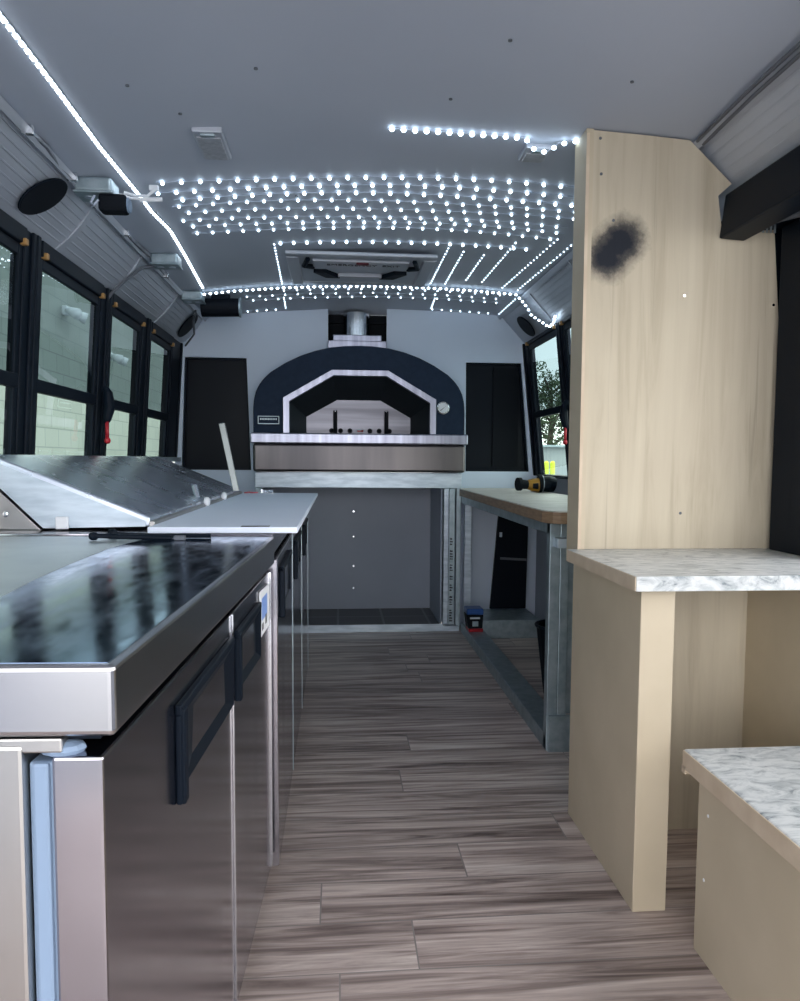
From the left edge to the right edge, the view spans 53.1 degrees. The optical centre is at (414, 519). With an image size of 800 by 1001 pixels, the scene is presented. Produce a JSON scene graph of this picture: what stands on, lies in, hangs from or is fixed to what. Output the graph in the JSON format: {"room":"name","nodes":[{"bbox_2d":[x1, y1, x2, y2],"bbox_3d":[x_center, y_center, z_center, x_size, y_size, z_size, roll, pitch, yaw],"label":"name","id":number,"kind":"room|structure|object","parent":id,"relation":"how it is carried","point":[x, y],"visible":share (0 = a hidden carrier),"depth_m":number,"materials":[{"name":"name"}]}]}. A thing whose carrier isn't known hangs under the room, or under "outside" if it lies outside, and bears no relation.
{"room":"commercial kitchen","nodes":[
{"label":"commercial kitchen","id":0,"kind":"room"},
{"bbox_2d":[175,309,536,623],"bbox_3d":[-0.366,-0.328,5.209,2.470,2.064,0.020,0,4,-5],"label":"wall","id":1,"kind":"structure","parent":0,"point":[446,340],"depth_m":5.17,"materials":[{"name":"paint"}]},
{"bbox_2d":[18,178,67,214],"bbox_3d":[-1.129,-0.983,2.431,0.093,0.123,0.201,1,4,9],"label":"speaker","id":2,"kind":"object","parent":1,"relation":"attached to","point":[44,195],"visible":1,"depth_m":2.42},
{"bbox_2d":[0,95,207,342],"bbox_3d":[-1.111,-0.966,1.945,0.208,0.207,6.220,0,4,-5],"label":"overhead wall panel","id":3,"kind":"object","parent":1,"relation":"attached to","point":[91,239],"depth_m":2.84,"materials":[{"name":"metal"}]},
{"bbox_2d":[178,315,197,336],"bbox_3d":[-1.357,-1.160,4.778,0.114,0.133,0.220,0,4,-5],"label":"speaker","id":4,"kind":"object","parent":1,"relation":"attached to","point":[187,325],"visible":0.9,"depth_m":4.76},
{"bbox_2d":[185,310,196,345],"bbox_3d":[-1.319,-1.138,4.776,0.052,0.140,0.517,-1,5,-22],"label":"cable","id":5,"kind":"object","parent":1,"relation":"attached to","point":[195,312],"visible":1,"depth_m":4.79,"materials":[{"name":"grey plastic"}]},
{"bbox_2d":[182,357,250,469],"bbox_3d":[-1.270,-0.677,5.126,0.437,0.710,0.040,0,4,-5],"label":"window","id":6,"kind":"structure","parent":1,"relation":"in","point":[215,389],"depth_m":5.13,"materials":[{"name":"black"}]},
{"bbox_2d":[466,363,527,471],"bbox_3d":[0.541,-0.677,5.300,0.432,0.710,0.040,0,4,-5],"label":"window","id":7,"kind":"structure","parent":1,"relation":"in","point":[479,376],"depth_m":5.30,"materials":[{"name":"black"}]},
{"bbox_2d":[489,516,527,608],"bbox_3d":[0.618,0.248,5.267,0.240,0.680,0.060,0,4,-5],"label":"panel","id":8,"kind":"object","parent":1,"relation":"attached to","point":[508,587],"visible":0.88,"depth_m":5.26,"materials":[{"name":"black"}]},
{"bbox_2d":[0,0,799,315],"bbox_3d":[-0.105,-1.125,2.297,1.950,0.132,6.750,0,4,-5],"label":"ceiling","id":9,"kind":"structure","parent":0,"point":[326,92],"depth_m":2.14,"materials":[{"name":"paint"}]},
{"bbox_2d":[72,176,118,201],"bbox_3d":[-1.027,-1.067,2.585,0.123,0.053,0.108,0,4,-5],"label":"junction box","id":10,"kind":"object","parent":9,"relation":"attached to","point":[86,187],"visible":0.77,"depth_m":2.54,"materials":[{"name":"metal"}]},
{"bbox_2d":[89,194,131,215],"bbox_3d":[-0.978,-1.016,2.572,0.118,0.055,0.074,0,4,-5],"label":"power adapter","id":11,"kind":"object","parent":10,"relation":"hanging from","point":[108,204],"visible":1,"depth_m":2.55,"materials":[{"name":"black plastic"}]},
{"bbox_2d":[21,124,172,283],"bbox_3d":[-0.984,-1.002,1.597,0.039,0.027,5.310,0,4,-5],"label":"conduit","id":12,"kind":"object","parent":9,"relation":"attached to","point":[31,132],"visible":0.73,"depth_m":2.49,"materials":[{"name":"silver metal"}]},
{"bbox_2d":[0,10,203,287],"bbox_3d":[-0.945,-1.108,2.646,0.059,0.011,3.200,0,4,-5],"label":"led strip","id":13,"kind":"object","parent":9,"relation":"attached to","point":[3,18],"visible":0.98,"depth_m":2.13,"materials":[{"name":"glowing white led light"},{"name":"plastic"}]},
{"bbox_2d":[119,185,162,201],"bbox_3d":[-0.900,-1.072,2.619,0.137,0.076,0.073,-2,5,-33],"label":"connector","id":14,"kind":"object","parent":9,"relation":"attached to","point":[152,188],"visible":0.99,"depth_m":2.62,"materials":[{"name":"white plastic"}]},
{"bbox_2d":[150,253,182,269],"bbox_3d":[-1.099,-1.142,3.535,0.123,0.053,0.108,0,4,-5],"label":"junction box","id":15,"kind":"object","parent":9,"relation":"attached to","point":[163,261],"visible":1,"depth_m":3.49,"materials":[{"name":"metal"}]},
{"bbox_2d":[109,265,156,298],"bbox_3d":[-1.222,-0.999,3.457,0.248,0.255,0.038,-3,6,-38],"label":"cable","id":16,"kind":"object","parent":15,"relation":"attached to","point":[141,268],"visible":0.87,"depth_m":3.44,"materials":[{"name":"grey plastic"}]},
{"bbox_2d":[181,290,205,303],"bbox_3d":[-1.193,-1.199,4.307,0.113,0.053,0.128,0,4,-5],"label":"junction box","id":17,"kind":"object","parent":9,"relation":"attached to","point":[188,296],"visible":1,"depth_m":4.25,"materials":[{"name":"metal"}]},
{"bbox_2d":[191,127,231,159],"bbox_3d":[-0.600,-1.112,2.370,0.085,0.024,0.213,0,4,-5],"label":"recessed light","id":18,"kind":"object","parent":9,"relation":"in","point":[211,141],"visible":1,"depth_m":2.34,"materials":[{"name":"metal"}]},
{"bbox_2d":[200,133,214,137],"bbox_3d":[-0.592,-1.097,2.281,0.040,0.007,0.018,0,4,-5],"label":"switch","id":19,"kind":"object","parent":18,"relation":"attached to","point":[202,135],"depth_m":2.27,"materials":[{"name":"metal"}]},
{"bbox_2d":[192,231,231,234],"bbox_3d":[-0.822,-1.161,3.251,0.154,0.017,0.038,0,4,-7],"label":"string light","id":20,"kind":"object","parent":9,"relation":"in","point":[197,233],"depth_m":3.26,"materials":[{"name":"plastic"}]},
{"bbox_2d":[200,294,241,317],"bbox_3d":[-1.079,-1.192,4.460,0.218,0.121,0.112,0,4,-5],"label":"speaker","id":21,"kind":"object","parent":9,"relation":"attached to","point":[218,305],"visible":0.95,"depth_m":4.42,"materials":[{"name":"black plastic"}]},
{"bbox_2d":[181,217,265,221],"bbox_3d":[-0.740,-1.161,3.102,0.318,0.028,0.028,0,4,-7],"label":"string light","id":22,"kind":"object","parent":9,"relation":"in","point":[248,218],"depth_m":3.10,"materials":[{"name":"plastic"}]},
{"bbox_2d":[172,200,288,207],"bbox_3d":[-0.670,-1.149,2.919,0.414,0.040,0.028,0,4,-6],"label":"string light","id":23,"kind":"object","parent":9,"relation":"attached to","point":[264,201],"depth_m":2.91,"materials":[{"name":"white plastic"}]},
{"bbox_2d":[237,229,276,231],"bbox_3d":[-0.644,-1.178,3.270,0.156,0.013,0.038,0,4,-7],"label":"string light","id":24,"kind":"object","parent":9,"relation":"in","point":[258,230],"depth_m":3.28,"materials":[{"name":"plastic"}]},
{"bbox_2d":[174,191,340,201],"bbox_3d":[-0.557,-1.148,2.852,0.580,0.055,0.037,0,4,-5],"label":"string light","id":25,"kind":"object","parent":9,"relation":"attached to","point":[304,193],"depth_m":2.85,"materials":[{"name":"white plastic"}]},
{"bbox_2d":[249,223,277,225],"bbox_3d":[-0.604,-1.177,3.194,0.110,0.011,0.027,0,4,-6],"label":"string light","id":26,"kind":"object","parent":9,"relation":"in","point":[256,224],"depth_m":3.20,"materials":[{"name":"plastic"}]},
{"bbox_2d":[273,244,282,283],"bbox_3d":[-0.668,-1.240,3.920,0.008,0.006,0.824,0,4,-7],"label":"string light","id":27,"kind":"object","parent":9,"relation":"in","point":[273,244],"visible":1,"depth_m":3.81,"materials":[{"name":"white plastic"}]},
{"bbox_2d":[185,207,373,214],"bbox_3d":[-0.508,-1.164,3.031,0.700,0.047,0.035,0,4,-5],"label":"string light","id":28,"kind":"object","parent":9,"relation":"attached to","point":[369,209],"depth_m":3.02,"materials":[{"name":"white plastic"}]},
{"bbox_2d":[286,222,341,224],"bbox_3d":[-0.405,-1.188,3.215,0.218,0.016,0.027,0,4,-6],"label":"string light","id":29,"kind":"object","parent":9,"relation":"in","point":[287,223],"depth_m":3.22,"materials":[{"name":"plastic"}]},
{"bbox_2d":[279,216,360,218],"bbox_3d":[-0.372,-1.184,3.143,0.315,0.020,0.028,0,4,-7],"label":"string light","id":30,"kind":"object","parent":9,"relation":"in","point":[280,217],"depth_m":3.15,"materials":[{"name":"plastic"}]},
{"bbox_2d":[297,199,351,201],"bbox_3d":[-0.334,-1.175,2.953,0.197,0.015,0.028,0,4,-6],"label":"string light","id":31,"kind":"object","parent":9,"relation":"in","point":[331,200],"depth_m":2.94,"materials":[{"name":"plastic"}]},
{"bbox_2d":[306,241,399,243],"bbox_3d":[-0.272,-1.220,3.523,0.408,0.022,0.013,0,4,-5],"label":"string light","id":32,"kind":"object","parent":9,"relation":"in","point":[385,242],"depth_m":3.52,"materials":[{"name":"plastic"}]},
{"bbox_2d":[285,250,437,286],"bbox_3d":[-0.272,-1.227,3.978,0.700,0.044,0.655,0,4,-5],"label":"roof hatch","id":33,"kind":"object","parent":9,"relation":"attached to","point":[305,266],"visible":1,"depth_m":3.87,"materials":[{"name":"metal"}]},
{"bbox_2d":[154,184,572,197],"bbox_3d":[-0.152,-1.146,2.808,1.525,0.065,0.037,0,4,-5],"label":"string light","id":34,"kind":"object","parent":9,"relation":"attached to","point":[319,185],"visible":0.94,"depth_m":2.79,"materials":[{"name":"white plastic"}]},
{"bbox_2d":[315,227,412,229],"bbox_3d":[-0.211,-1.204,3.318,0.400,0.023,0.038,0,4,-7],"label":"string light","id":35,"kind":"object","parent":9,"relation":"in","point":[318,228],"depth_m":3.31,"materials":[{"name":"plastic"}]},
{"bbox_2d":[156,176,572,188],"bbox_3d":[-0.136,-1.141,2.721,1.450,0.061,0.029,0,4,-5],"label":"string light","id":36,"kind":"object","parent":9,"relation":"attached to","point":[329,177],"visible":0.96,"depth_m":2.72,"materials":[{"name":"white plastic"}]},
{"bbox_2d":[245,296,496,303],"bbox_3d":[-0.235,-1.300,4.734,1.520,0.047,0.008,0,4,-5],"label":"string light","id":37,"kind":"object","parent":9,"relation":"attached to","point":[356,296],"visible":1,"depth_m":4.73,"materials":[{"name":"white plastic"}]},
{"bbox_2d":[358,200,388,202],"bbox_3d":[-0.155,-1.180,2.971,0.111,0.008,0.028,0,4,-6],"label":"string light","id":38,"kind":"object","parent":9,"relation":"in","point":[381,201],"depth_m":2.97,"materials":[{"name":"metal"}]},
{"bbox_2d":[246,292,505,299],"bbox_3d":[-0.224,-1.291,4.625,1.520,0.049,0.008,0,4,-5],"label":"string light","id":39,"kind":"object","parent":9,"relation":"attached to","point":[368,292],"visible":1,"depth_m":4.62,"materials":[{"name":"white plastic"}]},
{"bbox_2d":[354,191,399,194],"bbox_3d":[-0.138,-1.174,2.890,0.162,0.013,0.037,0,4,-5],"label":"string light","id":40,"kind":"object","parent":9,"relation":"in","point":[372,193],"depth_m":2.88,"materials":[{"name":"plastic"}]},
{"bbox_2d":[125,39,633,196],"bbox_3d":[-0.002,-1.115,2.261,1.202,0.048,0.966,2,5,17],"label":"screws","id":41,"kind":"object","parent":9,"relation":"in","point":[509,40],"depth_m":2.00,"materials":[{"name":"grey metal"}]},
{"bbox_2d":[203,285,556,326],"bbox_3d":[-0.187,-1.180,4.359,1.918,0.209,0.268,0,4,-5],"label":"string light","id":42,"kind":"object","parent":9,"relation":"attached to","point":[326,286],"visible":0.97,"depth_m":4.39,"materials":[{"name":"white plastic"}]},
{"bbox_2d":[283,288,504,295],"bbox_3d":[-0.111,-1.292,4.525,1.254,0.031,0.008,0,4,-5],"label":"string light","id":43,"kind":"object","parent":9,"relation":"in","point":[335,288],"visible":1,"depth_m":4.53,"materials":[{"name":"plastic"}]},
{"bbox_2d":[382,209,410,211],"bbox_3d":[-0.072,-1.184,3.071,0.107,0.009,0.035,0,4,-5],"label":"string light","id":44,"kind":"object","parent":9,"relation":"in","point":[401,210],"depth_m":3.08,"materials":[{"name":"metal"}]},
{"bbox_2d":[388,222,427,224],"bbox_3d":[-0.030,-1.204,3.253,0.159,0.009,0.027,0,4,-6],"label":"string light","id":45,"kind":"object","parent":9,"relation":"in","point":[424,223],"depth_m":3.25,"materials":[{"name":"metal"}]},
{"bbox_2d":[410,242,430,244],"bbox_3d":[0.024,-1.226,3.551,0.089,0.011,0.013,0,4,-5],"label":"string light","id":46,"kind":"object","parent":9,"relation":"in","point":[411,243],"depth_m":3.55,"materials":[{"name":"plastic"}]},
{"bbox_2d":[373,216,470,221],"bbox_3d":[0.027,-1.196,3.188,0.388,0.013,0.028,0,4,-7],"label":"string light","id":47,"kind":"object","parent":9,"relation":"in","point":[374,217],"depth_m":3.19,"materials":[{"name":"white plastic"}]},
{"bbox_2d":[394,201,454,205],"bbox_3d":[0.034,-1.180,2.992,0.225,0.010,0.028,0,4,-6],"label":"string light","id":48,"kind":"object","parent":9,"relation":"in","point":[414,202],"depth_m":2.99,"materials":[{"name":"plastic"}]},
{"bbox_2d":[416,210,439,212],"bbox_3d":[0.048,-1.185,3.083,0.089,0.008,0.035,0,4,-5],"label":"string light","id":49,"kind":"object","parent":9,"relation":"in","point":[432,211],"depth_m":3.09,"materials":[{"name":"plastic"}]},
{"bbox_2d":[420,228,454,230],"bbox_3d":[0.092,-1.212,3.352,0.143,0.008,0.038,0,4,-7],"label":"string light","id":50,"kind":"object","parent":9,"relation":"in","point":[420,228],"depth_m":3.34,"materials":[{"name":"plastic"}]},
{"bbox_2d":[430,246,449,283],"bbox_3d":[0.119,-1.263,3.999,0.007,0.005,0.833,0,4,-5],"label":"string light","id":51,"kind":"object","parent":9,"relation":"in","point":[449,246],"visible":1,"depth_m":3.88,"materials":[{"name":"white plastic"}]},
{"bbox_2d":[437,223,472,226],"bbox_3d":[0.162,-1.204,3.273,0.144,0.010,0.027,0,4,-6],"label":"string light","id":52,"kind":"object","parent":9,"relation":"in","point":[454,224],"depth_m":3.26,"materials":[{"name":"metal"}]},
{"bbox_2d":[432,309,493,313],"bbox_3d":[0.308,-1.336,5.127,0.404,0.024,0.008,0,4,-5],"label":"string light","id":53,"kind":"object","parent":9,"relation":"in","point":[432,309],"visible":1,"depth_m":5.13,"materials":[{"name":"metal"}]},
{"bbox_2d":[445,211,487,213],"bbox_3d":[0.197,-1.185,3.097,0.163,0.008,0.035,0,4,-5],"label":"string light","id":54,"kind":"object","parent":9,"relation":"in","point":[464,212],"depth_m":3.10,"materials":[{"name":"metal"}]},
{"bbox_2d":[389,127,577,153],"bbox_3d":[0.204,-1.123,2.371,0.566,0.041,0.048,0,4,-7],"label":"string light","id":55,"kind":"object","parent":9,"relation":"attached to","point":[391,129],"visible":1,"depth_m":2.36,"materials":[{"name":"white plastic"}]},
{"bbox_2d":[404,192,572,207],"bbox_3d":[0.269,-1.166,2.930,0.620,0.031,0.037,0,4,-5],"label":"string light","id":56,"kind":"object","parent":9,"relation":"in","point":[423,194],"depth_m":2.93,"materials":[{"name":"white plastic"}]},
{"bbox_2d":[460,244,526,250],"bbox_3d":[0.351,-1.219,3.583,0.299,0.018,0.013,0,4,-5],"label":"string light","id":57,"kind":"object","parent":9,"relation":"in","point":[462,245],"depth_m":3.58,"materials":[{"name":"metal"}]},
{"bbox_2d":[481,243,515,282],"bbox_3d":[0.400,-1.247,3.911,0.007,0.005,0.803,0,4,-6],"label":"string light","id":58,"kind":"object","parent":9,"relation":"in","point":[515,243],"visible":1,"depth_m":3.87,"materials":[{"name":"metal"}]},
{"bbox_2d":[473,231,555,240],"bbox_3d":[0.418,-1.199,3.391,0.353,0.026,0.038,0,4,-7],"label":"string light","id":59,"kind":"object","parent":9,"relation":"in","point":[480,232],"depth_m":3.39,"materials":[{"name":"white plastic"}]},
{"bbox_2d":[459,204,573,212],"bbox_3d":[0.383,-1.175,3.029,0.438,0.016,0.028,0,4,-6],"label":"string light","id":60,"kind":"object","parent":9,"relation":"in","point":[558,211],"depth_m":3.03,"materials":[{"name":"white plastic"}]},
{"bbox_2d":[477,225,564,233],"bbox_3d":[0.436,-1.196,3.303,0.365,0.022,0.027,0,4,-6],"label":"string light","id":61,"kind":"object","parent":9,"relation":"in","point":[513,228],"depth_m":3.30,"materials":[{"name":"white plastic"}]},
{"bbox_2d":[502,239,557,287],"bbox_3d":[0.545,-1.238,3.911,0.007,0.007,0.995,0,4,-8],"label":"string light","id":62,"kind":"object","parent":9,"relation":"in","point":[557,239],"visible":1,"depth_m":3.79,"materials":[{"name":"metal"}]},
{"bbox_2d":[494,221,567,227],"bbox_3d":[0.467,-1.192,3.238,0.301,0.015,0.028,0,4,-7],"label":"string light","id":63,"kind":"object","parent":9,"relation":"in","point":[541,225],"depth_m":3.23,"materials":[{"name":"plastic"}]},
{"bbox_2d":[492,213,573,220],"bbox_3d":[0.457,-1.178,3.123,0.321,0.017,0.035,0,4,-5],"label":"string light","id":64,"kind":"object","parent":9,"relation":"in","point":[527,215],"depth_m":3.12,"materials":[{"name":"white plastic"}]},
{"bbox_2d":[518,143,552,162],"bbox_3d":[0.374,-1.141,2.491,0.082,0.024,0.113,0,4,-5],"label":"recessed light","id":65,"kind":"object","parent":9,"relation":"in","point":[527,155],"visible":0.81,"depth_m":2.47,"materials":[{"name":"metal"}]},
{"bbox_2d":[531,150,541,153],"bbox_3d":[0.378,-1.129,2.453,0.040,0.007,0.018,0,4,-5],"label":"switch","id":66,"kind":"object","parent":65,"relation":"attached to","point":[536,151],"depth_m":2.45,"materials":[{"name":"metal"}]},
{"bbox_2d":[516,245,571,291],"bbox_3d":[0.624,-1.237,3.979,0.007,0.007,0.974,0,4,-7],"label":"string light","id":67,"kind":"object","parent":9,"relation":"in","point":[570,245],"visible":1,"depth_m":3.92,"materials":[{"name":"plastic"}]},
{"bbox_2d":[238,622,731,1000],"bbox_3d":[-0.081,0.951,2.407,2.540,0.060,6.850,0,4,-5],"label":"floor","id":68,"kind":"structure","parent":0,"point":[432,850],"depth_m":2.17,"materials":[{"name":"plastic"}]},
{"bbox_2d":[0,536,273,1000],"bbox_3d":[-0.693,0.539,1.360,0.760,0.910,1.230,0,4,-3],"label":"refrigerator","id":69,"kind":"object","parent":68,"relation":"on","point":[136,803],"visible":0.99,"depth_m":0.93,"materials":[{"name":"silver metal"}]},
{"bbox_2d":[0,537,273,736],"bbox_3d":[-0.690,0.120,1.324,0.760,0.068,1.222,0,4,-3],"label":"countertop","id":70,"kind":"structure","parent":69,"relation":"on","point":[37,699],"depth_m":0.74,"materials":[{"name":"silver metal"}]},
{"bbox_2d":[88,529,210,540],"bbox_3d":[-0.614,0.033,1.861,0.265,0.022,0.086,0,4,-5],"label":"handle bar","id":71,"kind":"object","parent":69,"relation":"on","point":[112,533],"visible":1,"depth_m":1.83,"materials":[{"name":"black paint"}]},
{"bbox_2d":[262,593,266,619],"bbox_3d":[-0.347,0.199,1.845,0.001,0.050,0.090,0,4,-3],"label":"sticker","id":72,"kind":"object","parent":69,"relation":"attached to","point":[264,600],"depth_m":1.84,"materials":[{"name":"blue paper"}]},
{"bbox_2d":[0,454,307,865],"bbox_3d":[-0.817,0.319,2.968,0.783,1.106,2.000,0,4,-5],"label":"prep table","id":73,"kind":"object","parent":68,"relation":"on","point":[41,495],"visible":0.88,"depth_m":2.17,"materials":[{"name":"silver metal"}]},
{"bbox_2d":[147,493,317,532],"bbox_3d":[-0.568,-0.051,2.959,0.364,0.017,1.990,0,4,-5],"label":"cutting board","id":74,"kind":"object","parent":73,"relation":"on","point":[244,512],"visible":0.97,"depth_m":2.36,"materials":[{"name":"white plastic"}]},
{"bbox_2d":[219,423,238,490],"bbox_3d":[-0.824,-0.279,3.543,0.092,0.301,0.018,1,4,12],"label":"bar","id":75,"kind":"object","parent":74,"relation":"on","point":[222,426],"visible":1,"depth_m":3.54,"materials":[{"name":"grey metal"}]},
{"bbox_2d":[258,489,274,492],"bbox_3d":[-0.721,-0.140,3.885,0.080,0.021,0.040,0,4,-5],"label":"latch","id":76,"kind":"object","parent":74,"relation":"on","point":[261,490],"visible":1,"depth_m":3.88,"materials":[{"name":"silver metal"}]},
{"bbox_2d":[255,472,461,632],"bbox_3d":[-0.382,0.184,5.383,1.300,1.016,0.670,0,4,-5],"label":"stand","id":77,"kind":"object","parent":68,"relation":"on","point":[383,547],"visible":0.86,"depth_m":5.68,"materials":[{"name":"metal"}]},
{"bbox_2d":[250,311,467,472],"bbox_3d":[-0.359,-0.831,5.169,1.348,1.035,0.485,0,4,-5],"label":"oven","id":78,"kind":"object","parent":77,"relation":"on","point":[357,403],"visible":1,"depth_m":5.00,"materials":[{"name":"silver metal"}]},
{"bbox_2d":[250,432,467,444],"bbox_3d":[-0.359,-0.519,5.168,1.348,0.065,0.435,0,4,-5],"label":"shelf","id":79,"kind":"object","parent":78,"relation":"attached to","point":[257,438],"depth_m":4.96,"materials":[{"name":"silver metal"}]},
{"bbox_2d":[459,488,573,751],"bbox_3d":[0.609,0.337,4.117,0.498,0.917,2.375,0,4,-5],"label":"workbench","id":80,"kind":"object","parent":68,"relation":"on","point":[546,512],"depth_m":3.30,"materials":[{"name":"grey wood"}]},
{"bbox_2d":[464,606,483,631],"bbox_3d":[0.362,0.608,4.930,0.105,0.140,0.135,0,4,-5],"label":"tool case","id":81,"kind":"object","parent":80,"relation":"on","point":[473,615],"visible":1,"depth_m":4.88,"materials":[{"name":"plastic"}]},
{"bbox_2d":[515,475,556,491],"bbox_3d":[0.685,-0.215,4.659,0.245,0.100,0.290,0,4,-5],"label":"cordless drill","id":82,"kind":"object","parent":80,"relation":"on","point":[542,483],"visible":1,"depth_m":4.54,"materials":[{"name":"black plastic"}]},
{"bbox_2d":[535,619,544,692],"bbox_3d":[0.693,0.653,3.764,0.266,0.334,0.266,0,4,-5],"label":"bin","id":83,"kind":"object","parent":68,"relation":"on","point":[540,624],"visible":0.2,"depth_m":3.73,"materials":[{"name":"black"}]},
{"bbox_2d":[566,128,799,911],"bbox_3d":[0.843,-0.086,2.175,0.668,2.055,0.710,0,4,-5],"label":"wall","id":84,"kind":"structure","parent":68,"relation":"on","point":[674,322],"depth_m":2.37,"materials":[{"name":"brown wood"}]},
{"bbox_2d":[566,549,799,591],"bbox_3d":[0.838,0.126,2.152,0.720,0.035,0.562,0,4,-5],"label":"countertop","id":85,"kind":"structure","parent":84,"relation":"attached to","point":[638,570],"depth_m":2.01,"materials":[{"name":"stone"}]},
{"bbox_2d":[702,52,799,145],"bbox_3d":[0.919,-1.008,1.271,0.021,0.010,2.100,0,4,-5],"label":"cable","id":86,"kind":"object","parent":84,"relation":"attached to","point":[795,58],"visible":1,"depth_m":2.00,"materials":[{"name":"grey plastic"}]},
{"bbox_2d":[682,746,799,1000],"bbox_3d":[0.918,0.785,1.323,0.520,0.448,1.092,0,4,-5],"label":"bench","id":87,"kind":"object","parent":68,"relation":"on","point":[747,919],"visible":1,"depth_m":1.60,"materials":[{"name":"wood"}]},
{"bbox_2d":[535,478,567,619],"bbox_3d":[1.132,0.438,2.278,0.050,1.000,6.240,0,4,-5],"label":"wall","id":88,"kind":"structure","parent":0,"point":[562,484],"depth_m":5.19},
{"bbox_2d":[522,323,567,478],"bbox_3d":[0.819,-0.686,4.843,0.181,0.860,0.840,0,4,-5],"label":"window","id":89,"kind":"structure","parent":88,"relation":"in","point":[541,354],"depth_m":4.93,"materials":[{"name":"black paint"}]},
{"bbox_2d":[557,314,571,457],"bbox_3d":[0.892,-0.628,4.088,0.181,0.860,0.680,0,4,-5],"label":"window","id":90,"kind":"structure","parent":88,"relation":"in","point":[564,326],"depth_m":4.35,"materials":[{"name":"black paint"}]},
{"bbox_2d":[559,399,568,444],"bbox_3d":[0.808,-0.530,4.339,0.051,0.244,0.048,0,4,-5],"label":"handle","id":91,"kind":"object","parent":90,"relation":"attached to","point":[563,415],"visible":1,"depth_m":4.32,"materials":[{"name":"black paint"}]},
{"bbox_2d":[720,145,799,555],"bbox_3d":[1.238,-0.285,0.813,0.379,1.103,3.420,0,4,-5],"label":"window","id":92,"kind":"structure","parent":88,"relation":"in","point":[770,199],"depth_m":2.30,"materials":[{"name":"black paint"}]},
{"bbox_2d":[498,48,799,342],"bbox_3d":[0.946,-1.019,2.139,0.225,0.218,6.220,0,4,-5],"label":"overhead wall panel","id":93,"kind":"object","parent":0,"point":[767,128],"depth_m":2.23,"materials":[{"name":"metal"}]},
{"bbox_2d":[517,316,534,335],"bbox_3d":[0.677,-1.181,4.882,0.105,0.114,0.200,0,4,-5],"label":"speaker","id":94,"kind":"object","parent":93,"relation":"attached to","point":[523,323],"visible":1,"depth_m":4.87},
{"bbox_2d":[696,41,799,142],"bbox_3d":[0.901,-1.016,1.269,0.021,0.010,2.100,0,4,-5],"label":"cable","id":95,"kind":"object","parent":93,"relation":"attached to","point":[794,48],"visible":1,"depth_m":1.98,"materials":[{"name":"grey plastic"}]},
{"bbox_3d":[-1.279,0.393,2.043,0.056,1.090,6.240,0,4,-5],"label":"wall","id":96,"kind":"structure","parent":0,"visible":0},
{"bbox_2d":[0,209,36,454],"bbox_3d":[-1.249,-0.528,2.222,0.138,0.730,0.770,0,4,-5],"label":"window","id":97,"kind":"structure","parent":96,"relation":"in","point":[18,246],"depth_m":2.52,"materials":[{"name":"black paint"}]},
{"bbox_2d":[29,235,109,455],"bbox_3d":[-1.326,-0.589,3.019,0.138,0.730,0.835,0,4,-5],"label":"window","id":98,"kind":"structure","parent":96,"relation":"in","point":[70,331],"depth_m":3.00,"materials":[{"name":"black paint"}]},
{"bbox_2d":[102,386,115,443],"bbox_3d":[-1.289,-0.442,3.369,0.051,0.244,0.048,0,4,-5],"label":"handle","id":99,"kind":"object","parent":98,"relation":"attached to","point":[109,407],"visible":1,"depth_m":3.35,"materials":[{"name":"black paint"}]},
{"bbox_2d":[103,289,149,455],"bbox_3d":[-1.400,-0.648,3.793,0.138,0.730,0.725,0,4,-5],"label":"window","id":100,"kind":"structure","parent":96,"relation":"in","point":[128,332],"depth_m":3.88,"materials":[{"name":"black paint"}]},
{"bbox_2d":[143,319,182,456],"bbox_3d":[-1.477,-0.709,4.595,0.138,0.730,0.890,0,4,-5],"label":"window","id":101,"kind":"structure","parent":96,"relation":"in","point":[165,353],"depth_m":4.70,"materials":[{"name":"black paint"}]},
{"bbox_2d":[160,457,180,460],"bbox_3d":[-1.220,-0.150,1.987,0.071,0.026,6.200,0,4,-5],"label":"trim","id":102,"kind":"structure","parent":96,"relation":"attached to","point":[165,458],"depth_m":4.80,"materials":[{"name":"grey metal"}]},
{"label":"outside","id":103,"kind":"structure","parent":0,"visible":0},
{"bbox_3d":[15.917,-0.023,27.726,53.000,0.100,68.000,0,4,-5],"label":"ground","id":104,"kind":"structure","parent":103,"visible":0},
{"bbox_2d":[0,385,174,462],"bbox_3d":[-4.184,-0.945,11.112,0.200,3.950,29.000,0,4,-5],"label":"wall","id":105,"kind":"structure","parent":104,"relation":"on","point":[60,423],"depth_m":8.95,"materials":[{"name":"concrete"}]},
{"bbox_2d":[544,461,548,473],"bbox_3d":[3.338,-0.561,20.429,0.132,1.890,0.132,0,4,-5],"label":"bollard","id":106,"kind":"object","parent":104,"relation":"on","point":[546,463],"visible":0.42,"depth_m":20.32,"materials":[{"name":"yellow"}]},
{"bbox_2d":[540,414,563,444],"bbox_3d":[5.201,-3.215,30.473,2.999,5.704,2.982,0,4,-5],"label":"tree","id":107,"kind":"object","parent":104,"relation":"on","point":[552,419],"visible":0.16,"depth_m":30.32,"materials":[{"name":"green plant"}]},
{"bbox_2d":[550,461,554,474],"bbox_3d":[3.497,-0.561,20.444,0.132,1.890,0.132,0,4,-5],"label":"bollard","id":108,"kind":"object","parent":104,"relation":"on","point":[552,463],"visible":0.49,"depth_m":20.33,"materials":[{"name":"yellow plastic"}]},
{"bbox_2d":[543,445,566,474],"bbox_3d":[4.857,-1.374,27.817,2.400,2.420,1.900,0,4,-5],"label":"shed","id":109,"kind":"object","parent":104,"relation":"on","point":[556,453],"visible":0.18,"depth_m":26.99,"materials":[{"name":"metal"}]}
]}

